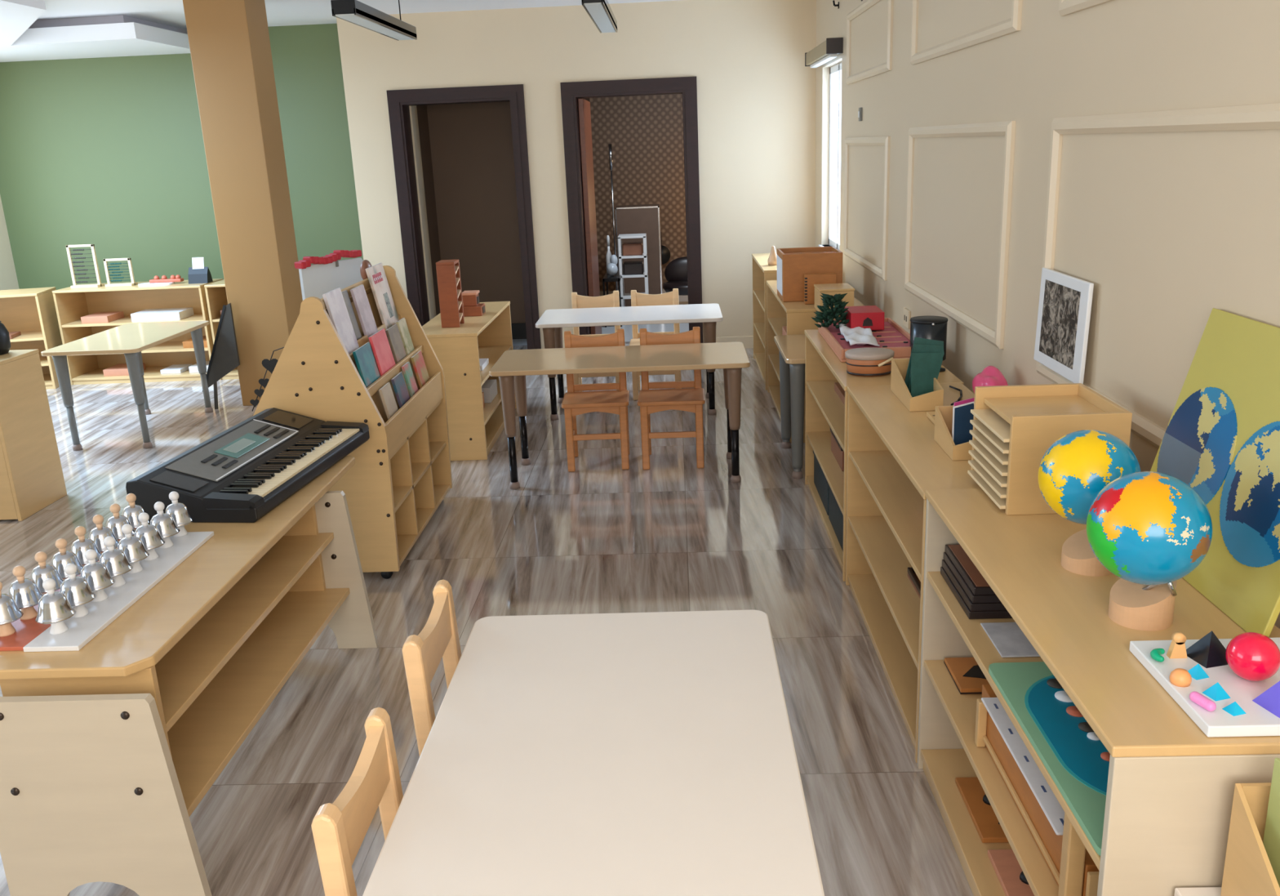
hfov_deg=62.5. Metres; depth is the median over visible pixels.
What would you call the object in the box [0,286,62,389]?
shelf unit
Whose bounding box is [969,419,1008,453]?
tray
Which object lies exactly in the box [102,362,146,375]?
storage box
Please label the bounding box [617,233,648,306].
ladder shelf
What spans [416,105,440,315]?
wall
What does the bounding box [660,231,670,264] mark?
pan
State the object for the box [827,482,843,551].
storage box
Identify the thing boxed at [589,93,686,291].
wall
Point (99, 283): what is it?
frame
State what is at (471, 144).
wall
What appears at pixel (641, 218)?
board
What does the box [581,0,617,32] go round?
pendant lamp
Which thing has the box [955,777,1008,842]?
puzzle
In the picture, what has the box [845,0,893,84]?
trim
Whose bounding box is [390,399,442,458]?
cubby shelf
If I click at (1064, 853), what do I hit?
stand
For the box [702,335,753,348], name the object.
baseboard
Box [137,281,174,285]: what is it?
paper tray
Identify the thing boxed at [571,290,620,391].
child chair
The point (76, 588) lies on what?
bell
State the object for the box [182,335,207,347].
storage box
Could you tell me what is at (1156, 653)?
crescent
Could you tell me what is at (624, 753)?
table
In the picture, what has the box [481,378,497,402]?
storage box
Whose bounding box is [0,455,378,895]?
shelf unit
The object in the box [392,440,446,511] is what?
cubby shelf
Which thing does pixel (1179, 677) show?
dome
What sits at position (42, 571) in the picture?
bell
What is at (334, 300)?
picture book
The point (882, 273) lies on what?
trim
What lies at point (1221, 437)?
board
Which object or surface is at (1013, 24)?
trim
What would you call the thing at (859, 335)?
cloth
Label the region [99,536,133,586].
bell
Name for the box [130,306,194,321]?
storage box
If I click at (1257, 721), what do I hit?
tray
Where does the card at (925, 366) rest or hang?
in the card holder at (928, 401)
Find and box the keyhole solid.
[1166,631,1187,657]
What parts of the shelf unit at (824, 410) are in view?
panel, panel, shelf, shelf, panel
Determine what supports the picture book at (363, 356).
on the rack
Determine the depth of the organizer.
2.43 m
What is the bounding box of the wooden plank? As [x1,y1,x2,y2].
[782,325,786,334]
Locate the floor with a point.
(673, 535)
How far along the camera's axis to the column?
6.89 m
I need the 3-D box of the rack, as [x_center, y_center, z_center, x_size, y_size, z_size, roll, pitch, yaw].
[-1.219,-0.153,4.533,0.547,1.133,1.067,-2,16,2]
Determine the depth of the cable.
3.56 m
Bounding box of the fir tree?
[810,293,849,328]
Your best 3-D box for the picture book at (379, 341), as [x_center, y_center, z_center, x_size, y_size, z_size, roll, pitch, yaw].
[-1.079,-0.397,4.428,0.047,0.179,0.212,-2,16,2]
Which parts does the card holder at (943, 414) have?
panel, panel, panel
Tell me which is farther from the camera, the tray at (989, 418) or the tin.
the tin
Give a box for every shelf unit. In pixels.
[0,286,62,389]
[0,348,66,520]
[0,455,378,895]
[52,278,222,384]
[204,279,239,379]
[422,301,516,460]
[751,252,777,390]
[766,280,863,442]
[804,328,964,581]
[845,382,981,762]
[916,488,1279,895]
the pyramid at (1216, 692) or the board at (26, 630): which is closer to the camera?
the pyramid at (1216, 692)
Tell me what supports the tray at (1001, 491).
on the organizer
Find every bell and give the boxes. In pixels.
[0,581,23,636]
[8,564,43,619]
[30,551,63,594]
[35,577,75,634]
[51,537,83,579]
[59,563,96,617]
[71,525,101,565]
[80,549,115,601]
[88,514,119,561]
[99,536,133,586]
[106,503,134,548]
[117,523,149,573]
[122,493,151,535]
[134,511,164,560]
[150,501,179,548]
[164,491,193,536]
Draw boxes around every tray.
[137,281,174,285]
[817,317,911,361]
[834,382,844,404]
[906,567,920,597]
[967,470,1005,508]
[968,440,1008,475]
[968,449,1007,486]
[968,459,1006,497]
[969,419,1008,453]
[969,429,1008,464]
[970,408,1010,442]
[1085,871,1099,895]
[1128,637,1279,737]
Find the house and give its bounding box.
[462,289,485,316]
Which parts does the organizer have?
panel, panel, panel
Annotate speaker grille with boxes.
[149,470,208,492]
[262,409,313,428]
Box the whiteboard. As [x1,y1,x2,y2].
[293,249,363,300]
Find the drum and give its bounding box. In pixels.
[844,346,894,376]
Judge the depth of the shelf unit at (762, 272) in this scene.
7.83 m
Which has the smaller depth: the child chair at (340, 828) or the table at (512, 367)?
the child chair at (340, 828)
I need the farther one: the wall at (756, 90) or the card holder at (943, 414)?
the wall at (756, 90)
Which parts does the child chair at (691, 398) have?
leg, post, backrest, seat, rail, post, leg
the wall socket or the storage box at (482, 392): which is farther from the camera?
the storage box at (482, 392)
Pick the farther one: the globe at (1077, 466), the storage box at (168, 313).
the storage box at (168, 313)
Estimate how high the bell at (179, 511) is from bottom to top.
0.128 m
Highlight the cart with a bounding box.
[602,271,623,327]
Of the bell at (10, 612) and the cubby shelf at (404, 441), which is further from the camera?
the cubby shelf at (404, 441)
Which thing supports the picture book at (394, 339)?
on the rack
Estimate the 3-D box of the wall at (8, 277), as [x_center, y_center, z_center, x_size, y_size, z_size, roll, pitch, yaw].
[-5.553,-0.622,3.770,0.150,2.810,10.460,-2,16,2]
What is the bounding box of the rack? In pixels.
[253,265,452,578]
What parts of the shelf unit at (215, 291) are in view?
panel, shelf, panel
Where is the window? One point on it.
(835, 71)
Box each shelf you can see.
[155,532,333,731]
[167,587,350,816]
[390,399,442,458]
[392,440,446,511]
[396,484,450,565]
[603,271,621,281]
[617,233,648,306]
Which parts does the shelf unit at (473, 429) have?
panel, shelf, shelf, panel, panel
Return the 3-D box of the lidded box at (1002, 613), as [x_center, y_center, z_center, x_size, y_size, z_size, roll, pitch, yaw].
[0.872,0.335,2.489,0.260,0.019,0.265,-2,16,2]
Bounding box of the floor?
[0,288,973,895]
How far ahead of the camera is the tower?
5.75 m
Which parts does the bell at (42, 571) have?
knob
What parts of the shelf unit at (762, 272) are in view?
panel, shelf, shelf, panel, panel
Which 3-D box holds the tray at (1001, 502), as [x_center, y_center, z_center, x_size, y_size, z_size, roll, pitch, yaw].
[0.958,0.094,2.541,0.260,0.008,0.276,-2,16,2]
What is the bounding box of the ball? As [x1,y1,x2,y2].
[1225,631,1279,680]
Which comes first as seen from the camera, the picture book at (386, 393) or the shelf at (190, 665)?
the shelf at (190, 665)
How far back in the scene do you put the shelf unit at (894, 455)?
3.35 m
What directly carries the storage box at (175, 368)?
on the shelf unit at (71, 304)
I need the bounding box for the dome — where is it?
[1168,667,1191,687]
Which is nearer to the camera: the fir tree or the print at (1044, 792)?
the print at (1044, 792)
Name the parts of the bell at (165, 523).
knob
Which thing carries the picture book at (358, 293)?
in the rack
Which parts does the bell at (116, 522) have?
knob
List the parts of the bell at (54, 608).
knob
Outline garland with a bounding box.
[249,346,284,411]
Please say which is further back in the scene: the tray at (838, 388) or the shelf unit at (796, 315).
the shelf unit at (796, 315)
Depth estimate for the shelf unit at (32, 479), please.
5.14 m
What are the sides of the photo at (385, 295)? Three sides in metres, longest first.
0.110 x 0.060 x 0.002 m
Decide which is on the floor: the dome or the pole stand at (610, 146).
the pole stand at (610, 146)
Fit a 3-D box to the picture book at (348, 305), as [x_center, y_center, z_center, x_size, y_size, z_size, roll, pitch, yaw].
[-1.181,-0.524,4.316,0.058,0.232,0.092,-2,16,2]
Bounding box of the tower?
[435,258,464,327]
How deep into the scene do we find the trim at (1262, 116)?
2.47 m
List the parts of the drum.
lid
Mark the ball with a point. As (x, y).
(1251, 655)
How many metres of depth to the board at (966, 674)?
2.59 m
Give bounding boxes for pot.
[0,320,10,355]
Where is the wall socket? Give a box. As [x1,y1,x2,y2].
[902,306,911,328]
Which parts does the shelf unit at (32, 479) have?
panel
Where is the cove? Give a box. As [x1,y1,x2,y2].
[27,14,187,34]
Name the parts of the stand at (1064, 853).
post, rail, post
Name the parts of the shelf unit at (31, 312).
panel, shelf, shelf, panel, panel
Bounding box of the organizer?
[967,382,1132,515]
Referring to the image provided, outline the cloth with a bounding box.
[835,323,879,346]
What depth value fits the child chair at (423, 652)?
2.19 m
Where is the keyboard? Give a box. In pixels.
[125,407,369,522]
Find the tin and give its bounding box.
[909,315,947,360]
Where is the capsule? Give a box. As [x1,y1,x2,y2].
[1189,691,1216,711]
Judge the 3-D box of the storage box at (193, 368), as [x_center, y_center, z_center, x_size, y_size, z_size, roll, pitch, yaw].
[-3.424,-0.645,8.353,0.200,0.050,0.220,-2,16,2]
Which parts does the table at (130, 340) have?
leg, leg, leg, leg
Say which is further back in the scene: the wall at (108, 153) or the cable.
the wall at (108, 153)
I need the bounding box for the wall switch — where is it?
[857,106,862,120]
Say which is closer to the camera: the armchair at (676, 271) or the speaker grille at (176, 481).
the speaker grille at (176, 481)
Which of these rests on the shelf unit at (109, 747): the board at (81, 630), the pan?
the board at (81, 630)
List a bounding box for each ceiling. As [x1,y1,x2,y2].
[0,0,190,62]
[36,0,676,29]
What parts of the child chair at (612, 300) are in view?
post, leg, rail, backrest, post, leg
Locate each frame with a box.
[65,244,104,288]
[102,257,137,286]
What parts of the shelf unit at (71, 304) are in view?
panel, shelf, panel, shelf, panel, panel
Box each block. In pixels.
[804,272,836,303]
[926,411,935,424]
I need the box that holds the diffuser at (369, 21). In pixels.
[335,13,413,39]
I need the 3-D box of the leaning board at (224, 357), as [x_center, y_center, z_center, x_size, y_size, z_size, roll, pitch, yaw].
[-2.856,-0.616,7.136,0.280,0.720,0.028,-2,16,2]
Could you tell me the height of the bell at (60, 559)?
0.128 m
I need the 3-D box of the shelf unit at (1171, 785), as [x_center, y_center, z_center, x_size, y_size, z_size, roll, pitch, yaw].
[0.914,0.628,2.145,0.424,0.775,1.161,-2,16,2]
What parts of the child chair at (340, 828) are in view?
post, backrest, post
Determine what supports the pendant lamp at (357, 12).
hanging from the ceiling at (168, 12)
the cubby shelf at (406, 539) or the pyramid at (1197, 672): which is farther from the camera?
the cubby shelf at (406, 539)
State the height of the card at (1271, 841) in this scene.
0.240 m
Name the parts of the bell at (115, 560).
knob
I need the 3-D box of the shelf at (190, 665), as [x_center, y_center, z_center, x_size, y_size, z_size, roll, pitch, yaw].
[-1.200,0.477,2.884,0.325,0.020,1.316,-2,16,2]
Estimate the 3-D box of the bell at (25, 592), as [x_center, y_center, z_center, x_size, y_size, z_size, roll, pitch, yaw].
[-1.442,0.336,2.467,0.082,0.128,0.082,-2,16,2]
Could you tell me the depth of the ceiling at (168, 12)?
7.44 m
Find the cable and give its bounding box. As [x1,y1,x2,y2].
[949,385,962,405]
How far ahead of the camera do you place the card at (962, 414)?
2.90 m
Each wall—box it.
[0,22,363,289]
[0,195,19,289]
[336,0,816,348]
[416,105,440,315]
[426,101,525,323]
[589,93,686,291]
[814,0,1279,628]
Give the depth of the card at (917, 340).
3.54 m
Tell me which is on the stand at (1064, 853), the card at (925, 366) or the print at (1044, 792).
the print at (1044, 792)
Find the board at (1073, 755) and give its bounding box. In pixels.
[988,661,1110,855]
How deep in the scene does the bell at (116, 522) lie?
2.87 m
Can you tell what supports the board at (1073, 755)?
on the shelf unit at (1171, 785)
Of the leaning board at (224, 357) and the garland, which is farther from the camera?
the leaning board at (224, 357)
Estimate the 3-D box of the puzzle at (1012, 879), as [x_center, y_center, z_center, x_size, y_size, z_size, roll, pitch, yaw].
[0.924,0.929,2.239,0.300,0.022,0.240,-2,16,2]
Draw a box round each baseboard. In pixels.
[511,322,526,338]
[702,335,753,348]
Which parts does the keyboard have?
control panel, display trim, display trim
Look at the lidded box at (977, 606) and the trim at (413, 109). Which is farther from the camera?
the trim at (413, 109)
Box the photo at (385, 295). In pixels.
[383,292,394,317]
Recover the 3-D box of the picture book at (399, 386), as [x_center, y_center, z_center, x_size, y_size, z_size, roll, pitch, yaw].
[-1.000,-0.216,4.452,0.048,0.184,0.142,-2,16,2]
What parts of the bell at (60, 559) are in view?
knob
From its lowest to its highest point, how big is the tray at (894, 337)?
0.052 m
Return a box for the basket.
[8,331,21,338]
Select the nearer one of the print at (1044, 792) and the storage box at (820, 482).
the print at (1044, 792)
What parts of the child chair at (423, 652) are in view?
post, backrest, post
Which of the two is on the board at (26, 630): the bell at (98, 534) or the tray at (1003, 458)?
the bell at (98, 534)
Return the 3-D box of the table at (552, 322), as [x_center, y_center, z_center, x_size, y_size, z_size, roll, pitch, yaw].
[-0.048,-0.549,6.684,1.130,0.610,0.600,-2,16,2]
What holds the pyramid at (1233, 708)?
on the tray at (1257, 721)
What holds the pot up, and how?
on the shelf unit at (32, 479)
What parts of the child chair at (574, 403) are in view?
leg, post, backrest, seat, rail, post, leg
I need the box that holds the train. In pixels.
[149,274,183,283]
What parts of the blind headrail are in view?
rail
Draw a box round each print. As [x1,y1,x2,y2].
[993,703,1063,825]
[1033,266,1093,383]
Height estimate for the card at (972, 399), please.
0.139 m
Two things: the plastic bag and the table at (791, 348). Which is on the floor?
the table at (791, 348)
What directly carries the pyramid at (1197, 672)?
on the tray at (1257, 721)
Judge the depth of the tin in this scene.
4.10 m
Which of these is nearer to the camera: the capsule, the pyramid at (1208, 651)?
the capsule
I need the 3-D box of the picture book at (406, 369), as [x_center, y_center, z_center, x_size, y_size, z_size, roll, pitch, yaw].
[-0.997,-0.271,4.615,0.051,0.198,0.106,-2,16,2]
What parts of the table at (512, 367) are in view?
leg, leg, leg, leg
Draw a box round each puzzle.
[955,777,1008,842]
[987,848,1034,895]
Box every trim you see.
[408,105,436,319]
[843,136,890,280]
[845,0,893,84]
[904,120,1015,348]
[910,0,1022,64]
[1035,102,1279,448]
[1058,0,1112,16]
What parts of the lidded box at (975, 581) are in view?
lid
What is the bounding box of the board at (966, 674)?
[943,657,989,693]
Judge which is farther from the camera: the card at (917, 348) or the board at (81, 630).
the card at (917, 348)
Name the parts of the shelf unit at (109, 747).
panel, panel, leg panel, panel, leg panel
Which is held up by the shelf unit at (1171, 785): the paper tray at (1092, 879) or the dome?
the paper tray at (1092, 879)
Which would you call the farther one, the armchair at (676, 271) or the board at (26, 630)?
the armchair at (676, 271)
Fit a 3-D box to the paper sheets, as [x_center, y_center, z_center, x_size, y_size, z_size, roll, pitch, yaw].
[0.903,0.407,2.261,0.300,0.004,0.160,-2,16,2]
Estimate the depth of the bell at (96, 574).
2.53 m
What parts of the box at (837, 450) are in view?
lid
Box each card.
[904,337,943,388]
[908,343,944,392]
[910,352,942,396]
[951,401,973,444]
[954,397,974,405]
[1262,757,1279,887]
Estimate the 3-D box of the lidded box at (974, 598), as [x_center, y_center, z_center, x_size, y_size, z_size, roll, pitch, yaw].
[0.876,0.298,2.478,0.260,0.019,0.265,-2,16,2]
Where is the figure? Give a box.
[767,245,777,265]
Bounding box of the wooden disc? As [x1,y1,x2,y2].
[360,259,371,279]
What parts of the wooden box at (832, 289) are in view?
lid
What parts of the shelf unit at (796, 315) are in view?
shelf, panel, panel, shelf, panel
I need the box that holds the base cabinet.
[1173,886,1221,895]
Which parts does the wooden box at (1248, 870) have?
panel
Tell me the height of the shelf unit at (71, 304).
0.735 m
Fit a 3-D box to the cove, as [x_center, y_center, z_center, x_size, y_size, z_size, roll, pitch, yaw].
[-4.468,-2.475,5.701,1.980,0.063,5.660,-2,16,2]
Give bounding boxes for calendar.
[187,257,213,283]
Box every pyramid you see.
[1186,630,1227,667]
[1187,663,1209,679]
[1202,682,1230,701]
[1222,701,1245,715]
[1252,680,1279,717]
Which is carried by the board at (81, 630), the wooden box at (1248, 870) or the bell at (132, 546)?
the bell at (132, 546)
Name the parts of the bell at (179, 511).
knob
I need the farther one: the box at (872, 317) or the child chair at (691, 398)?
the child chair at (691, 398)
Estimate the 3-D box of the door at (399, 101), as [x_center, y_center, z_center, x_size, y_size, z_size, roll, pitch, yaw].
[-1.369,-1.774,8.443,1.050,2.100,0.240,-2,16,2]
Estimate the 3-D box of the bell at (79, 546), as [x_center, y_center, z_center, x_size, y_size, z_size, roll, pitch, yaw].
[-1.434,0.262,2.721,0.082,0.128,0.082,-2,16,2]
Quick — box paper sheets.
[980,622,1039,657]
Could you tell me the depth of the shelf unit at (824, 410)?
4.55 m
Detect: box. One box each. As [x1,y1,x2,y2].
[80,311,124,323]
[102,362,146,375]
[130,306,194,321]
[160,364,192,373]
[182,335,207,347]
[188,360,209,373]
[479,358,488,370]
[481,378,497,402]
[482,391,484,408]
[622,241,643,255]
[622,260,644,275]
[776,245,843,301]
[813,282,854,311]
[813,450,829,515]
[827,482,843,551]
[830,427,844,471]
[844,305,884,329]
[940,566,1012,618]
[942,559,1006,610]
[943,551,1001,603]
[944,543,995,595]
[1220,782,1279,895]
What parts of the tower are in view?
panel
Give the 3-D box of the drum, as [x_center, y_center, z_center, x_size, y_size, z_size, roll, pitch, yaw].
[0.863,-0.323,3.967,0.182,0.084,0.156,-2,16,2]
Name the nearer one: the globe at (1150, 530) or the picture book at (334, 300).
the globe at (1150, 530)
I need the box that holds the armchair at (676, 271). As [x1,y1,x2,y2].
[662,256,688,295]
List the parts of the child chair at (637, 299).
seat, leg, post, backrest, rail, post, leg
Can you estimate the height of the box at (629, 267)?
0.110 m
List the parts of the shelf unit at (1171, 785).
panel, panel, shelf, shelf, panel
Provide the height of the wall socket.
0.085 m
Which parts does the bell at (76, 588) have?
knob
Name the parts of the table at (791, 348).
leg, leg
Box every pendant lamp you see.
[330,0,417,39]
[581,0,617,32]
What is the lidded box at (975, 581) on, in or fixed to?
on the lidded box at (974, 598)
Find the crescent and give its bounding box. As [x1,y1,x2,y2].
[1150,648,1164,662]
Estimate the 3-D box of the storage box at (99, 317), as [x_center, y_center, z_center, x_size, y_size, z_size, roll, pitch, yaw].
[-4.211,-1.024,8.267,0.210,0.050,0.250,-2,16,2]
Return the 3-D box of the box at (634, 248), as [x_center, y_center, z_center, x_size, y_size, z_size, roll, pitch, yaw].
[-0.068,-1.891,10.015,0.190,0.110,0.180,-2,16,2]
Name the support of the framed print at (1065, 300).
attached to the wall at (1167, 228)
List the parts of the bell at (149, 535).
knob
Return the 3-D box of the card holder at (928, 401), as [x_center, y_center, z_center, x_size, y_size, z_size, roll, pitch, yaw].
[0.921,-0.215,3.518,0.105,0.110,0.310,-2,16,2]
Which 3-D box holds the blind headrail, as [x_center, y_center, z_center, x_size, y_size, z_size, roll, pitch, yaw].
[1.250,-2.695,7.223,0.105,0.112,1.130,-2,16,2]
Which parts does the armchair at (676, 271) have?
seat, backrest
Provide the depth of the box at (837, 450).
4.54 m
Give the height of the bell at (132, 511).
0.128 m
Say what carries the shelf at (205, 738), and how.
attached to the shelf unit at (109, 747)
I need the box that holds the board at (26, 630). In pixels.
[0,560,97,650]
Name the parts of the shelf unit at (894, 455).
panel, panel, shelf, shelf, panel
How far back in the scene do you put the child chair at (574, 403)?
5.48 m
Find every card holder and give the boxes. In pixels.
[890,357,943,411]
[933,404,972,460]
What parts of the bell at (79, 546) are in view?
knob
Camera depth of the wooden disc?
4.68 m
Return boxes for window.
[817,62,841,250]
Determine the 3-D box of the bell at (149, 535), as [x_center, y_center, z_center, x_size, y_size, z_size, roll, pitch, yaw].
[-1.309,0.232,2.800,0.082,0.128,0.082,-2,16,2]
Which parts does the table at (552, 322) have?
leg, leg, leg, leg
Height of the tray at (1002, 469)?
0.008 m
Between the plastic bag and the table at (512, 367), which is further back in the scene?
the table at (512, 367)
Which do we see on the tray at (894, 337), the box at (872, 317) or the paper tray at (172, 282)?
the box at (872, 317)
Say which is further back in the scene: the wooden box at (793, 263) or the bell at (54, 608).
the wooden box at (793, 263)
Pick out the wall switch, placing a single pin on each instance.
(860, 112)
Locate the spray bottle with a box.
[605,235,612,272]
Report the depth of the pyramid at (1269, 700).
1.53 m
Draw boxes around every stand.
[608,143,617,290]
[974,684,1098,895]
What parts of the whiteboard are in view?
cloth strip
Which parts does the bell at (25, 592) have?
knob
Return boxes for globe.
[1038,429,1141,576]
[1086,471,1212,631]
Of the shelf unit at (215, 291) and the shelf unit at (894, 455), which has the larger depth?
the shelf unit at (215, 291)
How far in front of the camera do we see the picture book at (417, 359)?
4.78 m
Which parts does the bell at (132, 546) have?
knob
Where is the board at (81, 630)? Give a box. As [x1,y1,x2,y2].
[22,531,213,651]
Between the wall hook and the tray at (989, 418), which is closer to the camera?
the tray at (989, 418)
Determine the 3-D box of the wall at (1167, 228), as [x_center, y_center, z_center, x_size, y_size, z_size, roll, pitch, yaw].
[1.294,-0.734,3.430,0.160,2.650,10.270,-2,16,2]
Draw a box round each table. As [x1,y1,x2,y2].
[40,320,213,450]
[362,609,824,895]
[488,342,750,489]
[535,302,722,420]
[773,333,804,479]
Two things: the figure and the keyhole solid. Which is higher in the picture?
the figure
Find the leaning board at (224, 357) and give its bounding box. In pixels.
[206,302,239,408]
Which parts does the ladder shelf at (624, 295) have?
post, post, shelf, shelf, shelf, shelf, post, post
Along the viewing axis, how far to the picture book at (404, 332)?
4.78 m
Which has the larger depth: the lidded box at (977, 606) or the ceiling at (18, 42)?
the ceiling at (18, 42)
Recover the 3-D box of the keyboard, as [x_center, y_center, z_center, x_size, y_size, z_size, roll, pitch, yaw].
[-1.262,0.033,3.518,0.400,0.135,0.885,0,16,8]
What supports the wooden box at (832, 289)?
on the shelf unit at (796, 315)
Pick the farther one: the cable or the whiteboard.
the whiteboard
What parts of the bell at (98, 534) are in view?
knob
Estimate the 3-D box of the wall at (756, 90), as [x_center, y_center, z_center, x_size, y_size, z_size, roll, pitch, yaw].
[-0.338,-2.227,8.400,3.800,2.910,0.410,-2,16,2]
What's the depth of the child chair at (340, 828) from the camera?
1.69 m
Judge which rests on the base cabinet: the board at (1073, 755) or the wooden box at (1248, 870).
the wooden box at (1248, 870)
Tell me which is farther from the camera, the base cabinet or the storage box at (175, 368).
the storage box at (175, 368)
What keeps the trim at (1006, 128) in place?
attached to the wall at (1167, 228)
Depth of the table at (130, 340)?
6.31 m
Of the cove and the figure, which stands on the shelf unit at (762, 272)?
the figure
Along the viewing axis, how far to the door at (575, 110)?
8.24 m
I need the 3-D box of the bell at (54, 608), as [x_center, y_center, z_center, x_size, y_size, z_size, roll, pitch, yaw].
[-1.322,0.354,2.377,0.082,0.128,0.082,-2,16,2]
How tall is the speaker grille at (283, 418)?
0.039 m
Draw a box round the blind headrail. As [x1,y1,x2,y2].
[804,37,843,67]
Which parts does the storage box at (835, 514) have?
lid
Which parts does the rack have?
panel, rail, panel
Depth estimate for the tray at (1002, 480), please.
2.51 m
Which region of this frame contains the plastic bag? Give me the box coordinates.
[972,365,1008,393]
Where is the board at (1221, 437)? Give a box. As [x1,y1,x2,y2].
[1150,307,1279,636]
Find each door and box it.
[386,84,541,349]
[560,75,702,342]
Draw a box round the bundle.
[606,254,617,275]
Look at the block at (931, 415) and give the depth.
3.28 m
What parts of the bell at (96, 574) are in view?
knob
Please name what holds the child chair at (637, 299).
on the floor
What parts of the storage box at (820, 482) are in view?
lid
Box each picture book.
[322,287,359,354]
[341,289,361,339]
[350,284,377,339]
[352,342,380,386]
[365,262,399,328]
[368,328,395,376]
[378,382,398,419]
[385,324,406,364]
[391,372,409,408]
[395,317,414,355]
[401,361,417,397]
[410,350,430,388]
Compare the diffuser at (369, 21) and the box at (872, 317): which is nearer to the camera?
the box at (872, 317)
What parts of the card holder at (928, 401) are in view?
panel, panel, panel, panel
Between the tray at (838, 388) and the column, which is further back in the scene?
the column
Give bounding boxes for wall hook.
[832,0,839,8]
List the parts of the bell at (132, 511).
knob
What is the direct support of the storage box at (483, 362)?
on the shelf unit at (473, 429)
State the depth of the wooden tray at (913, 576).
3.25 m
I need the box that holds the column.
[182,0,302,405]
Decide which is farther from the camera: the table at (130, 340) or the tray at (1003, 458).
the table at (130, 340)
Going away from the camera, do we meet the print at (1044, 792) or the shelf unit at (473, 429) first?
the print at (1044, 792)
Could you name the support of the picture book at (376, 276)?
in the rack
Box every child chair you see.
[311,706,403,895]
[401,579,461,755]
[561,328,629,471]
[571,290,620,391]
[629,288,681,399]
[637,326,705,469]
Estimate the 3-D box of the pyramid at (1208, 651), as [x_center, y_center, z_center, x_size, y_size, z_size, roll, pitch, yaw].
[0.909,0.313,1.682,0.055,0.048,0.055,-6,16,-12]
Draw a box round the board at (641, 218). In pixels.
[614,204,662,306]
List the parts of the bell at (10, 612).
knob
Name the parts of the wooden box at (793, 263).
panel, panel, panel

